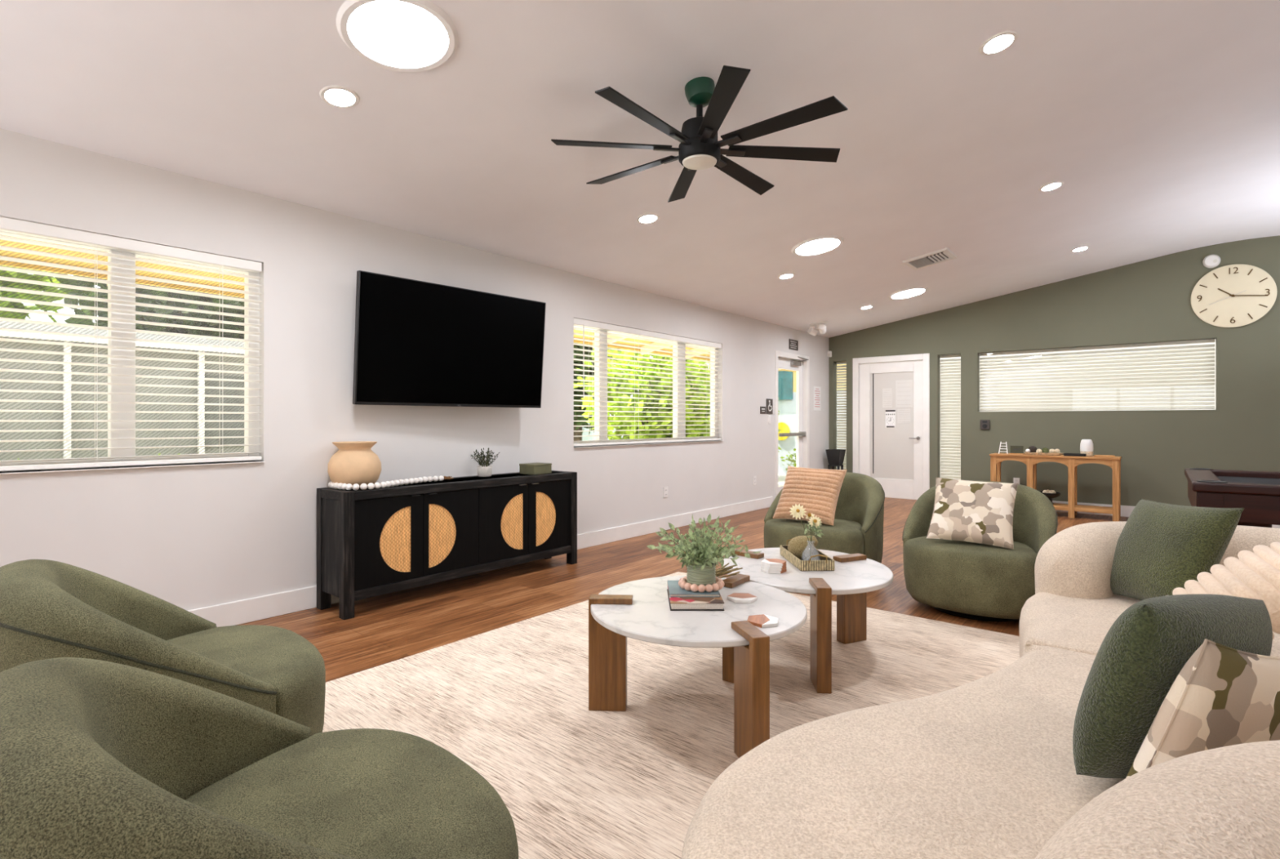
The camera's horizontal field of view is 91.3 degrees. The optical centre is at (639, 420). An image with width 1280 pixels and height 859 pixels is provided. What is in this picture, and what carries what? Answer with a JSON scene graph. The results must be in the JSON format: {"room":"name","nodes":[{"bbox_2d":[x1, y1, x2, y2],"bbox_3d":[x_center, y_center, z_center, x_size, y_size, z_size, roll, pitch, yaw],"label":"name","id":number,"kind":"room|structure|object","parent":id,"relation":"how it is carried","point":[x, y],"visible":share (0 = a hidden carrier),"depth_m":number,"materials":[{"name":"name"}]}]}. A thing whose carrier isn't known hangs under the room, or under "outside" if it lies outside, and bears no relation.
{"room":"lounge","nodes":[
{"label":"lounge","id":0,"kind":"room"},
{"bbox_2d":[0,128,828,610],"bbox_3d":[-1.435,-0.100,4.951,0.150,2.600,14.094,0,0,40],"label":"wall","id":1,"kind":"structure","parent":0,"point":[188,537],"depth_m":4.00,"materials":[{"name":"white paint"}]},
{"bbox_2d":[0,231,265,474],"bbox_3d":[-3.003,-0.358,3.041,0.172,1.214,2.091,0,0,40],"label":"window","id":2,"kind":"structure","parent":1,"relation":"in","point":[126,380],"depth_m":3.35,"materials":[{"name":"white plastic"}]},
{"bbox_2d":[0,216,262,471],"bbox_3d":[-2.976,-0.363,3.018,0.068,1.201,2.075,0,0,40],"label":"window blind","id":3,"kind":"object","parent":2,"relation":"attached to","point":[6,224],"visible":1,"depth_m":3.31,"materials":[{"name":"white plastic"}]},
{"bbox_2d":[0,235,838,372],"bbox_3d":[-1.164,-1.155,6.484,1.390,0.410,16.500,0,0,40],"label":"roof eave","id":4,"kind":"object","parent":1,"relation":"attached to","point":[1,241],"visible":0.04,"depth_m":4.58},
{"bbox_2d":[352,270,546,408],"bbox_3d":[-1.375,-0.545,4.691,0.209,0.874,1.527,0,0,43],"label":"television","id":5,"kind":"object","parent":1,"relation":"attached to","point":[417,343],"visible":1,"depth_m":4.53,"materials":[{"name":"black plastic"}]},
{"bbox_2d":[188,496,773,626],"bbox_3d":[-1.953,1.130,4.196,0.016,0.140,11.970,0,0,40],"label":"baseboard","id":6,"kind":"structure","parent":1,"relation":"attached to","point":[252,609],"depth_m":4.01,"materials":[{"name":"white paint"}]},
{"bbox_2d":[573,324,718,448],"bbox_3d":[0.156,-0.358,6.854,0.172,1.214,2.580,0,0,40],"label":"window","id":7,"kind":"structure","parent":1,"relation":"in","point":[600,379],"depth_m":6.89,"materials":[{"name":"white plastic"}]},
{"bbox_2d":[573,317,721,446],"bbox_3d":[0.184,-0.363,6.831,0.068,1.201,2.564,0,0,40],"label":"window blind","id":8,"kind":"object","parent":7,"relation":"attached to","point":[577,322],"visible":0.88,"depth_m":6.62,"materials":[{"name":"white plastic"}]},
{"bbox_2d":[663,486,667,497],"bbox_3d":[0.285,0.785,6.900,0.011,0.118,0.075,0,0,40],"label":"wall outlet","id":9,"kind":"object","parent":1,"relation":"attached to","point":[665,488],"visible":1,"depth_m":6.89,"materials":[{"name":"white plastic"}]},
{"bbox_2d":[760,406,765,413],"bbox_3d":[1.691,-0.150,8.598,0.010,0.100,0.150,0,0,40],"label":"room sign","id":10,"kind":"object","parent":1,"relation":"attached to","point":[762,409],"visible":1,"depth_m":8.59,"materials":[{"name":"black plastic"}]},
{"bbox_2d":[766,398,773,413],"bbox_3d":[1.812,-0.205,8.739,0.017,0.210,0.180,0,0,40],"label":"sign","id":11,"kind":"object","parent":1,"relation":"attached to","point":[769,402],"visible":1,"depth_m":8.73,"materials":[{"name":"black plastic"}]},
{"bbox_2d":[774,350,808,497],"bbox_3d":[2.236,0.100,9.335,0.209,2.200,1.110,0,0,40],"label":"door","id":12,"kind":"structure","parent":1,"relation":"in","point":[783,360],"depth_m":9.62,"materials":[{"name":"white paint"}]},
{"bbox_2d":[788,338,798,351],"bbox_3d":[2.288,-1.135,9.319,0.010,0.150,0.290,0,0,40],"label":"plaque","id":13,"kind":"object","parent":1,"relation":"attached to","point":[793,344],"visible":1,"depth_m":9.31,"materials":[{"name":"grey plastic"}]},
{"bbox_2d":[813,386,821,410],"bbox_3d":[2.825,-0.360,9.971,0.005,0.380,0.270,0,0,40],"label":"poster","id":14,"kind":"object","parent":1,"relation":"attached to","point":[817,390],"visible":1,"depth_m":9.98,"materials":[{"name":"white paper"}]},
{"bbox_2d":[0,0,1279,337],"bbox_3d":[2.309,-1.815,1.946,9.750,0.925,14.244,0,0,40],"label":"ceiling","id":15,"kind":"structure","parent":0,"point":[1158,121],"depth_m":3.58,"materials":[{"name":"paint"}]},
{"bbox_2d":[319,84,359,108],"bbox_3d":[-1.437,-1.549,2.996,0.175,0.031,0.173,0,0,-45],"label":"recessed light","id":16,"kind":"object","parent":15,"relation":"in","point":[338,96],"visible":1,"depth_m":2.99,"materials":[{"name":"white plastic"}]},
{"bbox_2d":[336,0,457,72],"bbox_3d":[-1.017,-1.628,2.642,0.474,0.085,0.479,0,0,43],"label":"skylight","id":17,"kind":"object","parent":15,"relation":"attached to","point":[406,36],"visible":1,"depth_m":2.62,"materials":[{"name":"glass"}]},
{"bbox_2d":[636,213,659,223],"bbox_3d":[0.062,-1.550,4.798,0.175,0.031,0.173,0,0,-45],"label":"recessed light","id":18,"kind":"object","parent":15,"relation":"in","point":[646,218],"visible":1,"depth_m":4.79,"materials":[{"name":"white plastic"}]},
{"bbox_2d":[551,65,848,202],"bbox_3d":[0.308,-1.530,3.238,1.419,0.426,1.419,0,0,-31],"label":"ceiling fan","id":19,"kind":"object","parent":15,"relation":"hanging from","point":[699,148],"visible":1,"depth_m":3.15,"materials":[{"name":"black plastic"}]},
{"bbox_2d":[777,273,795,279],"bbox_3d":[1.563,-1.543,6.679,0.175,0.031,0.173,0,0,-45],"label":"recessed light","id":20,"kind":"object","parent":15,"relation":"in","point":[786,276],"visible":1,"depth_m":6.67,"materials":[{"name":"white plastic"}]},
{"bbox_2d":[807,320,826,336],"bbox_3d":[2.604,-1.345,9.129,0.274,0.204,0.240,0,0,36],"label":"emergency light","id":21,"kind":"object","parent":15,"relation":"attached to","point":[820,325],"visible":1,"depth_m":9.08,"materials":[{"name":"white plastic"}]},
{"bbox_2d":[791,235,844,256],"bbox_3d":[1.658,-1.630,5.847,0.474,0.085,0.479,0,0,43],"label":"skylight","id":22,"kind":"object","parent":15,"relation":"attached to","point":[823,244],"visible":1,"depth_m":5.82,"materials":[{"name":"glass"}]},
{"bbox_2d":[795,238,839,254],"bbox_3d":[1.659,-1.629,5.846,0.392,0.004,0.392,-11,-7,39],"label":"diffuser","id":23,"kind":"object","parent":22,"relation":"attached to","point":[816,246],"depth_m":5.84,"materials":[{"name":"plastic"}]},
{"bbox_2d":[888,286,928,299],"bbox_3d":[3.424,-1.629,7.994,0.474,0.085,0.479,0,0,43],"label":"skylight","id":24,"kind":"object","parent":15,"relation":"attached to","point":[913,291],"visible":1,"depth_m":7.97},
{"bbox_2d":[891,288,924,297],"bbox_3d":[3.425,-1.628,7.993,0.392,0.004,0.392,-11,-7,39],"label":"diffuser","id":25,"kind":"object","parent":24,"relation":"attached to","point":[908,293],"depth_m":7.98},
{"bbox_2d":[902,247,957,270],"bbox_3d":[3.080,-1.714,6.643,0.438,0.086,0.440,0,0,40],"label":"ceiling vent","id":26,"kind":"object","parent":15,"relation":"in","point":[944,255],"visible":1,"depth_m":6.63,"materials":[{"name":"white plastic"}]},
{"bbox_2d":[978,31,1018,55],"bbox_3d":[1.816,-1.911,3.169,0.175,0.031,0.173,0,0,-45],"label":"recessed light","id":27,"kind":"object","parent":15,"relation":"in","point":[999,42],"visible":1,"depth_m":3.16,"materials":[{"name":"white plastic"}]},
{"bbox_2d":[1038,181,1064,191],"bbox_3d":[3.344,-1.904,5.087,0.175,0.031,0.173,0,0,-45],"label":"recessed light","id":28,"kind":"object","parent":15,"relation":"in","point":[1054,185],"visible":1,"depth_m":5.08,"materials":[{"name":"white plastic"}]},
{"bbox_2d":[1071,245,1089,252],"bbox_3d":[4.877,-1.904,6.934,0.175,0.031,0.173,0,0,-45],"label":"recessed light","id":29,"kind":"object","parent":15,"relation":"in","point":[1082,248],"visible":1,"depth_m":6.93,"materials":[{"name":"white plastic"}]},
{"bbox_2d":[236,497,1128,681],"bbox_3d":[2.367,1.300,1.899,9.900,0.200,14.244,0,0,40],"label":"floor","id":30,"kind":"structure","parent":0,"point":[384,628],"depth_m":4.22,"materials":[{"name":"brown wood"}]},
{"bbox_2d":[316,470,577,619],"bbox_3d":[-1.301,0.815,4.646,0.386,0.770,1.965,0,0,40],"label":"sideboard","id":31,"kind":"object","parent":30,"relation":"on","point":[373,542],"visible":0.95,"depth_m":4.26,"materials":[{"name":"black wood"}]},
{"bbox_2d":[327,440,381,488],"bbox_3d":[-1.859,0.283,4.079,0.320,0.294,0.320,0,0,40],"label":"clay vase","id":32,"kind":"object","parent":31,"relation":"on","point":[354,462],"visible":0.82,"depth_m":3.97,"materials":[{"name":"ceramic"}]},
{"bbox_2d":[328,475,453,489],"bbox_3d":[-1.601,0.409,4.181,0.828,0.042,0.298,0,0,-41],"label":"bead garland","id":33,"kind":"object","parent":31,"relation":"on","point":[411,481],"visible":1,"depth_m":4.03,"materials":[{"name":"wood"}]},
{"bbox_2d":[471,447,499,476],"bbox_3d":[-1.226,0.317,4.880,0.202,0.226,0.191,0,0,27],"label":"plant","id":34,"kind":"object","parent":31,"relation":"on","point":[483,470],"visible":1,"depth_m":4.86,"materials":[{"name":"green plant"}]},
{"bbox_2d":[519,462,551,474],"bbox_3d":[-0.854,0.389,5.143,0.174,0.082,0.214,0,0,36],"label":"box","id":35,"kind":"object","parent":31,"relation":"on","point":[537,468],"visible":1,"depth_m":5.07,"materials":[{"name":"green metal"}]},
{"bbox_2d":[322,571,1019,858],"bbox_3d":[0.184,1.196,2.648,2.758,0.009,3.712,0,0,40],"label":"area rug","id":36,"kind":"object","parent":30,"relation":"on","point":[510,702],"visible":0.35,"depth_m":2.63,"materials":[{"name":"carpet"}]},
{"bbox_2d":[0,559,325,736],"bbox_3d":[-1.458,0.796,1.931,0.845,0.790,0.866,0,0,-44],"label":"swivel chair","id":37,"kind":"object","parent":36,"relation":"on","point":[49,608],"visible":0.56,"depth_m":1.76,"materials":[{"name":"green fabric"}]},
{"bbox_2d":[0,657,518,858],"bbox_3d":[-0.679,0.796,1.139,0.866,0.790,0.845,0,0,45],"label":"swivel chair","id":38,"kind":"object","parent":36,"relation":"on","point":[100,759],"visible":1,"depth_m":1.15,"materials":[{"name":"green fabric"}]},
{"bbox_2d":[588,573,807,757],"bbox_3d":[0.246,0.960,2.596,0.906,0.462,0.910,0,0,40],"label":"coffee table","id":39,"kind":"object","parent":36,"relation":"on","point":[637,609],"visible":0.88,"depth_m":2.43,"materials":[{"name":"white stone"}]},
{"bbox_2d":[666,582,724,610],"bbox_3d":[0.228,0.737,2.640,0.214,0.031,0.310,0,0,0],"label":"cookbook","id":40,"kind":"object","parent":39,"relation":"on","point":[676,603],"visible":0.64,"depth_m":2.49,"materials":[{"name":"multicoloured paper"}]},
{"bbox_2d":[667,580,719,596],"bbox_3d":[0.226,0.715,2.677,0.206,0.012,0.222,0,0,0],"label":"book","id":41,"kind":"object","parent":40,"relation":"on","point":[675,590],"visible":0.57,"depth_m":2.59,"materials":[{"name":"paper"}]},
{"bbox_2d":[678,575,724,592],"bbox_3d":[0.261,0.693,2.673,0.196,0.033,0.195,0,0,40],"label":"string","id":42,"kind":"object","parent":41,"relation":"on","point":[719,584],"visible":0.83,"depth_m":2.60,"materials":[{"name":"wood"}]},
{"bbox_2d":[647,513,762,586],"bbox_3d":[0.254,0.548,2.673,0.470,0.323,0.430,0,0,40],"label":"potted plant","id":43,"kind":"object","parent":41,"relation":"on","point":[700,561],"visible":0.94,"depth_m":2.63,"materials":[{"name":"green plant"}]},
{"bbox_2d":[715,562,742,577],"bbox_3d":[0.343,0.713,2.884,0.236,0.086,0.148,0,0,-43],"label":"bundle","id":44,"kind":"object","parent":39,"relation":"on","point":[721,571],"visible":0.29,"depth_m":2.91,"materials":[{"name":"plant"}]},
{"bbox_2d":[727,592,757,603],"bbox_3d":[0.431,0.747,2.643,0.127,0.012,0.111,0,0,5],"label":"coaster","id":45,"kind":"object","parent":39,"relation":"on","point":[746,597],"visible":1,"depth_m":2.63,"materials":[{"name":"stone"}]},
{"bbox_2d":[747,613,778,627],"bbox_3d":[0.460,0.747,2.340,0.111,0.012,0.127,0,0,15],"label":"coaster","id":46,"kind":"object","parent":39,"relation":"on","point":[762,620],"visible":0.94,"depth_m":2.32,"materials":[{"name":"stone"}]},
{"bbox_2d":[723,546,893,693],"bbox_3d":[0.854,0.960,3.263,0.888,0.462,0.910,0,0,40],"label":"coffee table","id":47,"kind":"object","parent":36,"relation":"on","point":[853,575],"visible":0.8,"depth_m":3.02,"materials":[{"name":"white stone"}]},
{"bbox_2d":[760,568,786,573],"bbox_3d":[0.672,0.747,3.144,0.111,0.012,0.127,0,0,-20],"label":"coaster","id":48,"kind":"object","parent":47,"relation":"on","point":[762,569],"visible":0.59,"depth_m":3.09,"materials":[{"name":"stone"}]},
{"bbox_2d":[760,565,786,570],"bbox_3d":[0.672,0.734,3.144,0.111,0.012,0.127,0,0,-24],"label":"coaster","id":49,"kind":"object","parent":48,"relation":"on","point":[762,566],"visible":0.54,"depth_m":3.09,"materials":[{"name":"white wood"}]},
{"bbox_2d":[760,563,786,568],"bbox_3d":[0.672,0.722,3.144,0.111,0.012,0.127,0,0,-28],"label":"coaster","id":50,"kind":"object","parent":49,"relation":"on","point":[762,564],"visible":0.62,"depth_m":3.09,"materials":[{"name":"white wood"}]},
{"bbox_2d":[760,558,786,565],"bbox_3d":[0.672,0.709,3.144,0.111,0.012,0.127,0,0,-32],"label":"coaster","id":51,"kind":"object","parent":50,"relation":"on","point":[770,562],"visible":1,"depth_m":3.12,"materials":[{"name":"stone"}]},
{"bbox_2d":[779,537,834,570],"bbox_3d":[0.885,0.708,3.338,0.175,0.088,0.447,0,0,-2],"label":"bamboo tray","id":52,"kind":"object","parent":47,"relation":"on","point":[820,561],"visible":0.8,"depth_m":3.15,"materials":[{"name":"beige wicker"}]},
{"bbox_2d":[787,534,821,559],"bbox_3d":[0.884,0.679,3.368,0.174,0.135,0.124,0,0,20],"label":"pear","id":53,"kind":"object","parent":52,"relation":"in","point":[798,546],"visible":0.84,"depth_m":3.33,"materials":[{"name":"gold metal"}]},
{"bbox_3d":[0.889,0.684,3.257,0.092,0.121,0.092,0,0,40],"label":"bud vase","id":54,"kind":"object","parent":52,"relation":"on","visible":0},
{"bbox_2d":[789,503,824,560],"bbox_3d":[0.877,0.583,3.271,0.165,0.296,0.126,0,0,40],"label":"stems","id":55,"kind":"object","parent":54,"relation":"in","point":[797,511],"visible":0.98,"depth_m":3.26,"materials":[{"name":"yellow plant"}]},
{"bbox_2d":[764,471,884,563],"bbox_3d":[1.408,0.805,4.817,0.866,0.790,0.845,0,0,40],"label":"swivel chair","id":56,"kind":"object","parent":30,"relation":"on","point":[858,524],"visible":0.53,"depth_m":4.62,"materials":[{"name":"green fabric"}]},
{"bbox_2d":[772,466,847,525],"bbox_3d":[1.288,0.555,4.751,0.479,0.395,0.308,0,0,37],"label":"cushion","id":57,"kind":"object","parent":56,"relation":"on","point":[818,490],"visible":0.94,"depth_m":4.68,"materials":[{"name":"orange fabric"}]},
{"bbox_2d":[826,448,845,469],"bbox_3d":[3.143,0.828,10.045,0.239,0.745,0.239,0,0,40],"label":"bin","id":58,"kind":"object","parent":30,"relation":"on","point":[835,457],"visible":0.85,"depth_m":9.98,"materials":[{"name":"black paint"}]},
{"bbox_2d":[902,480,1057,621],"bbox_3d":[2.165,0.805,4.022,0.866,0.790,0.845,0,0,40],"label":"swivel chair","id":59,"kind":"object","parent":30,"relation":"on","point":[973,580],"visible":0.59,"depth_m":3.77,"materials":[{"name":"green fabric"}]},
{"bbox_2d":[926,476,1017,549],"bbox_3d":[2.091,0.565,3.937,0.485,0.379,0.318,0,0,33],"label":"cushion","id":60,"kind":"object","parent":59,"relation":"on","point":[964,510],"visible":1,"depth_m":3.87,"materials":[{"name":"fabric"}]},
{"bbox_2d":[681,520,1279,858],"bbox_3d":[1.567,0.805,1.681,3.521,0.730,1.513,0,0,-42],"label":"curved sofa","id":61,"kind":"object","parent":30,"relation":"on","point":[984,767],"visible":0.69,"depth_m":1.30,"materials":[{"name":"beige fabric"}]},
{"bbox_2d":[681,644,1125,858],"bbox_3d":[1.014,0.968,1.326,2.186,0.404,1.157,0,0,-30],"label":"seat cushion","id":62,"kind":"object","parent":61,"relation":"on","point":[984,767],"depth_m":1.33,"materials":[{"name":"beige fabric"}]},
{"bbox_2d":[1019,591,1279,657],"bbox_3d":[2.195,0.968,2.363,1.301,0.404,1.344,0,0,40],"label":"seat cushion","id":63,"kind":"object","parent":61,"relation":"on","point":[1076,622],"depth_m":2.44,"materials":[{"name":"beige fabric"}]},
{"bbox_2d":[1072,593,1272,777],"bbox_3d":[1.160,0.570,1.359,0.514,0.424,0.216,0,0,-27],"label":"cushion","id":64,"kind":"object","parent":61,"relation":"on","point":[1140,656],"visible":0.62,"depth_m":1.25,"materials":[{"name":"fabric"}]},
{"bbox_2d":[1110,497,1244,599],"bbox_3d":[2.185,0.550,2.610,0.278,0.437,0.477,0,0,-5],"label":"cushion","id":65,"kind":"object","parent":61,"relation":"on","point":[1160,547],"visible":0.81,"depth_m":2.52,"materials":[{"name":"fabric"}]},
{"bbox_2d":[1125,638,1279,777],"bbox_3d":[1.125,0.650,1.223,0.551,0.538,0.167,0,0,-25],"label":"cushion","id":66,"kind":"object","parent":61,"relation":"on","point":[1222,695],"visible":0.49,"depth_m":1.12,"materials":[{"name":"fabric"}]},
{"bbox_2d":[1164,542,1279,639],"bbox_3d":[1.778,0.550,1.877,0.368,0.349,0.484,0,0,34],"label":"cushion","id":67,"kind":"object","parent":61,"relation":"on","point":[1255,575],"visible":0.39,"depth_m":1.79,"materials":[{"name":"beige fabric"}]},
{"bbox_2d":[989,453,1121,521],"bbox_3d":[5.290,0.818,8.012,1.380,0.765,0.352,0,0,40],"label":"console","id":68,"kind":"object","parent":30,"relation":"on","point":[1031,461],"visible":0.78,"depth_m":7.76,"materials":[{"name":"brown wood"}]},
{"bbox_2d":[1023,451,1062,455],"bbox_3d":[5.184,0.419,8.042,0.440,0.032,0.170,0,0,40],"label":"tray","id":69,"kind":"object","parent":68,"relation":"on","point":[1025,452],"visible":0.94,"depth_m":7.98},
{"bbox_2d":[1028,445,1036,452],"bbox_3d":[5.105,0.371,8.134,0.100,0.100,0.098,0,0,40],"label":"ball","id":70,"kind":"object","parent":69,"relation":"in","point":[1033,449],"visible":0.86,"depth_m":8.10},
{"bbox_2d":[1040,490,1060,504],"bbox_3d":[5.255,0.990,8.048,0.260,0.150,0.260,0,0,40],"label":"pedestal bowl","id":71,"kind":"object","parent":68,"relation":"on","point":[1050,495],"visible":0.52,"depth_m":7.95,"materials":[{"name":"black paint"}]},
{"bbox_2d":[1063,453,1086,456],"bbox_3d":[5.408,0.418,7.779,0.220,0.033,0.100,0,0,40],"label":"tray","id":72,"kind":"object","parent":68,"relation":"on","point":[1064,454],"visible":1,"depth_m":7.75,"materials":[{"name":"paint"}]},
{"bbox_2d":[1053,502,1112,514],"bbox_3d":[5.293,1.090,8.016,1.300,0.050,0.320,0,0,40],"label":"shelf","id":73,"kind":"object","parent":68,"relation":"attached to","point":[1071,508],"depth_m":7.74,"materials":[{"name":"brown wood"}]},
{"bbox_2d":[1080,439,1093,456],"bbox_3d":[5.569,0.332,7.801,0.136,0.207,0.136,0,0,40],"label":"diffuser","id":74,"kind":"object","parent":68,"relation":"on","point":[1086,445],"visible":0.93,"depth_m":7.75,"materials":[{"name":"white plastic"}]},
{"bbox_2d":[1093,454,1115,457],"bbox_3d":[5.670,0.426,7.640,0.200,0.018,0.140,0,0,32],"label":"cutting board","id":75,"kind":"object","parent":68,"relation":"on","point":[1099,455],"visible":0.99,"depth_m":7.60,"materials":[{"name":"brown wood"}]},
{"bbox_2d":[1184,467,1279,527],"bbox_3d":[5.097,0.796,3.893,2.540,0.808,1.600,0,0,40],"label":"pool table","id":76,"kind":"object","parent":30,"relation":"on","point":[1258,492],"visible":0.65,"depth_m":4.01,"materials":[{"name":"brown wood"}]},
{"bbox_2d":[828,235,1279,506],"bbox_3d":[6.863,-0.489,7.325,9.600,3.377,0.150,0,0,40],"label":"wall","id":77,"kind":"structure","parent":0,"point":[1148,300],"depth_m":7.90,"materials":[{"name":"green paint"}]},
{"bbox_2d":[831,359,847,471],"bbox_3d":[3.307,0.010,10.265,0.260,2.020,0.140,0,0,40],"label":"window","id":78,"kind":"structure","parent":77,"relation":"in","point":[833,362],"depth_m":10.30,"materials":[{"name":"green paint"}]},
{"bbox_2d":[836,361,846,469],"bbox_3d":[3.338,0.008,10.303,0.200,1.964,0.037,0,0,40],"label":"blind","id":79,"kind":"object","parent":78,"relation":"attached to","point":[842,409],"visible":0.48,"depth_m":10.31,"materials":[{"name":"plastic"}]},
{"bbox_2d":[852,353,929,499],"bbox_3d":[3.911,0.095,9.749,1.160,2.210,0.184,0,0,40],"label":"door","id":80,"kind":"structure","parent":77,"relation":"in","point":[898,458],"depth_m":9.71,"materials":[{"name":"white paint"}]},
{"bbox_2d":[882,388,892,407],"bbox_3d":[3.865,-0.360,9.772,0.150,0.300,0.003,0,0,40],"label":"notice sheet","id":81,"kind":"object","parent":80,"relation":"attached to","point":[886,393],"visible":1,"depth_m":9.77,"materials":[{"name":"paper"}]},
{"bbox_2d":[884,409,895,427],"bbox_3d":[3.899,-0.036,9.742,0.155,0.272,0.006,0,0,40],"label":"sign","id":82,"kind":"object","parent":80,"relation":"attached to","point":[890,415],"visible":1,"depth_m":9.74,"materials":[{"name":"white paper"}]},
{"bbox_2d":[895,379,912,407],"bbox_3d":[4.057,-0.420,9.612,0.250,0.420,0.003,0,0,40],"label":"notice sheet","id":83,"kind":"object","parent":80,"relation":"attached to","point":[904,388],"visible":1,"depth_m":9.61,"materials":[{"name":"paper"}]},
{"bbox_2d":[897,408,911,422],"bbox_3d":[4.057,-0.080,9.612,0.200,0.220,0.003,0,0,40],"label":"notice sheet","id":84,"kind":"object","parent":80,"relation":"attached to","point":[904,415],"visible":1,"depth_m":9.61,"materials":[{"name":"paper"}]},
{"bbox_2d":[936,351,962,479],"bbox_3d":[4.572,0.010,9.217,0.356,2.020,0.140,0,0,40],"label":"window","id":85,"kind":"structure","parent":77,"relation":"in","point":[938,355],"depth_m":9.27,"materials":[{"name":"green paint"}]},
{"bbox_2d":[940,354,960,479],"bbox_3d":[4.603,0.008,9.255,0.296,1.964,0.037,0,0,40],"label":"blind","id":86,"kind":"object","parent":85,"relation":"attached to","point":[948,407],"visible":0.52,"depth_m":9.26,"materials":[{"name":"plastic"}]},
{"bbox_2d":[980,419,990,429],"bbox_3d":[4.880,0.050,8.850,0.120,0.140,0.032,0,0,40],"label":"thermostat","id":87,"kind":"object","parent":77,"relation":"attached to","point":[984,424],"visible":1,"depth_m":8.84,"materials":[{"name":"black plastic"}]},
{"bbox_2d":[975,335,1218,413],"bbox_3d":[5.826,-0.553,8.177,2.555,0.883,0.140,0,0,40],"label":"window","id":88,"kind":"structure","parent":77,"relation":"in","point":[977,353],"depth_m":8.02,"materials":[{"name":"green paint"}]},
{"bbox_2d":[979,339,1214,411],"bbox_3d":[5.857,-0.555,8.215,2.495,0.827,0.037,0,0,40],"label":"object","id":89,"kind":"object","parent":88,"relation":"attached to","point":[1024,403],"visible":1,"depth_m":8.10,"materials":[{"name":"plastic"}]},
{"bbox_2d":[1052,500,1279,528],"bbox_3d":[7.588,1.130,6.616,7.580,0.140,0.016,0,0,40],"label":"baseboard","id":90,"kind":"structure","parent":77,"relation":"attached to","point":[1126,510],"depth_m":7.96,"materials":[{"name":"white paint"}]},
{"bbox_2d":[1202,254,1220,267],"bbox_3d":[6.699,-1.875,7.331,0.156,0.156,0.050,0,0,40],"label":"smoke detector","id":91,"kind":"object","parent":77,"relation":"attached to","point":[1211,260],"visible":1,"depth_m":7.32,"materials":[{"name":"white plastic"}]},
{"bbox_2d":[1191,264,1277,327],"bbox_3d":[6.833,-1.443,7.213,0.724,0.724,0.060,0,0,40],"label":"wall clock","id":92,"kind":"object","parent":77,"relation":"attached to","point":[1231,295],"visible":1,"depth_m":7.20,"materials":[{"name":"beige metal"}]},
{"bbox_2d":[940,338,1215,479],"bbox_3d":[7.810,-0.300,8.585,9.750,3.000,0.100,0,0,40],"label":"window blinds","id":93,"kind":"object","parent":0,"point":[1214,339],"depth_m":9.39,"materials":[{"name":"white paint"}]},
{"label":"outside","id":94,"kind":"structure","parent":0,"visible":0},
{"bbox_3d":[-14.632,1.475,25.112,33.800,0.250,60.000,0,0,40],"label":"lawn","id":95,"kind":"structure","parent":94,"visible":0},
{"bbox_2d":[0,265,68,322],"bbox_3d":[-12.999,-1.711,8.825,4.236,6.129,7.552,0,0,40],"label":"tree","id":96,"kind":"object","parent":95,"relation":"on","point":[5,272],"visible":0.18,"depth_m":10.95,"materials":[{"name":"green plant"}]},
{"bbox_2d":[0,320,244,460],"bbox_3d":[-8.876,-0.035,8.784,3.100,2.770,10.800,0,0,40],"label":"fence","id":97,"kind":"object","parent":95,"relation":"on","point":[2,322],"visible":0.35,"depth_m":8.62,"materials":[{"name":"white"}]},
{"bbox_2d":[54,273,244,338],"bbox_3d":[-9.258,-1.650,14.296,4.589,6.009,6.220,0,0,40],"label":"tree","id":98,"kind":"object","parent":95,"relation":"on","point":[59,278],"visible":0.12,"depth_m":12.49,"materials":[{"name":"green plant"}]},
{"bbox_2d":[582,422,622,440],"bbox_3d":[-1.294,0.600,17.306,0.100,1.500,11.000,0,0,40],"label":"fence","id":99,"kind":"object","parent":95,"relation":"on","point":[592,433],"visible":0.02,"depth_m":17.08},
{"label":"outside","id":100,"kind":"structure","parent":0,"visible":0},
{"bbox_2d":[777,475,786,486],"bbox_3d":[0.710,1.460,12.399,6.050,0.280,60.000,0,0,40],"label":"path","id":101,"kind":"structure","parent":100,"point":[781,478],"depth_m":13.99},
{"bbox_2d":[573,342,621,440],"bbox_3d":[-1.101,-1.156,14.758,2.985,5.023,4.321,0,0,40],"label":"tree","id":102,"kind":"object","parent":101,"relation":"on","point":[580,372],"visible":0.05,"depth_m":13.78,"materials":[{"name":"green plant"}]},
{"bbox_2d":[573,346,710,439],"bbox_3d":[0.508,-0.231,12.364,2.708,3.606,4.324,0,0,30],"label":"tree","id":103,"kind":"object","parent":101,"relation":"on","point":[588,378],"visible":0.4,"depth_m":11.26,"materials":[{"name":"green plant"}]},
{"bbox_2d":[690,360,846,475],"bbox_3d":[3.352,-0.275,15.469,5.800,3.250,0.300,0,0,40],"label":"neighbour wing","id":104,"kind":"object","parent":101,"relation":"on","point":[787,408],"visible":0.02,"depth_m":15.19},
{"bbox_2d":[777,422,790,439],"bbox_3d":[3.452,0.250,15.276,0.440,0.440,0.030,0,0,40],"label":"disc","id":105,"kind":"object","parent":104,"relation":"attached to","point":[784,428],"visible":0.65,"depth_m":15.23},
{"bbox_2d":[777,370,792,399],"bbox_3d":[3.292,-0.870,15.396,1.000,0.700,0.050,0,0,40],"label":"panel","id":106,"kind":"object","parent":104,"relation":"attached to","point":[784,377],"visible":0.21,"depth_m":15.18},
{"bbox_2d":[780,448,795,470],"bbox_3d":[3.662,0.902,14.085,1.047,1.311,1.019,0,0,40],"label":"shrub","id":107,"kind":"object","parent":101,"relation":"on","point":[791,455],"visible":0.07,"depth_m":14.22,"materials":[{"name":"green plant"}]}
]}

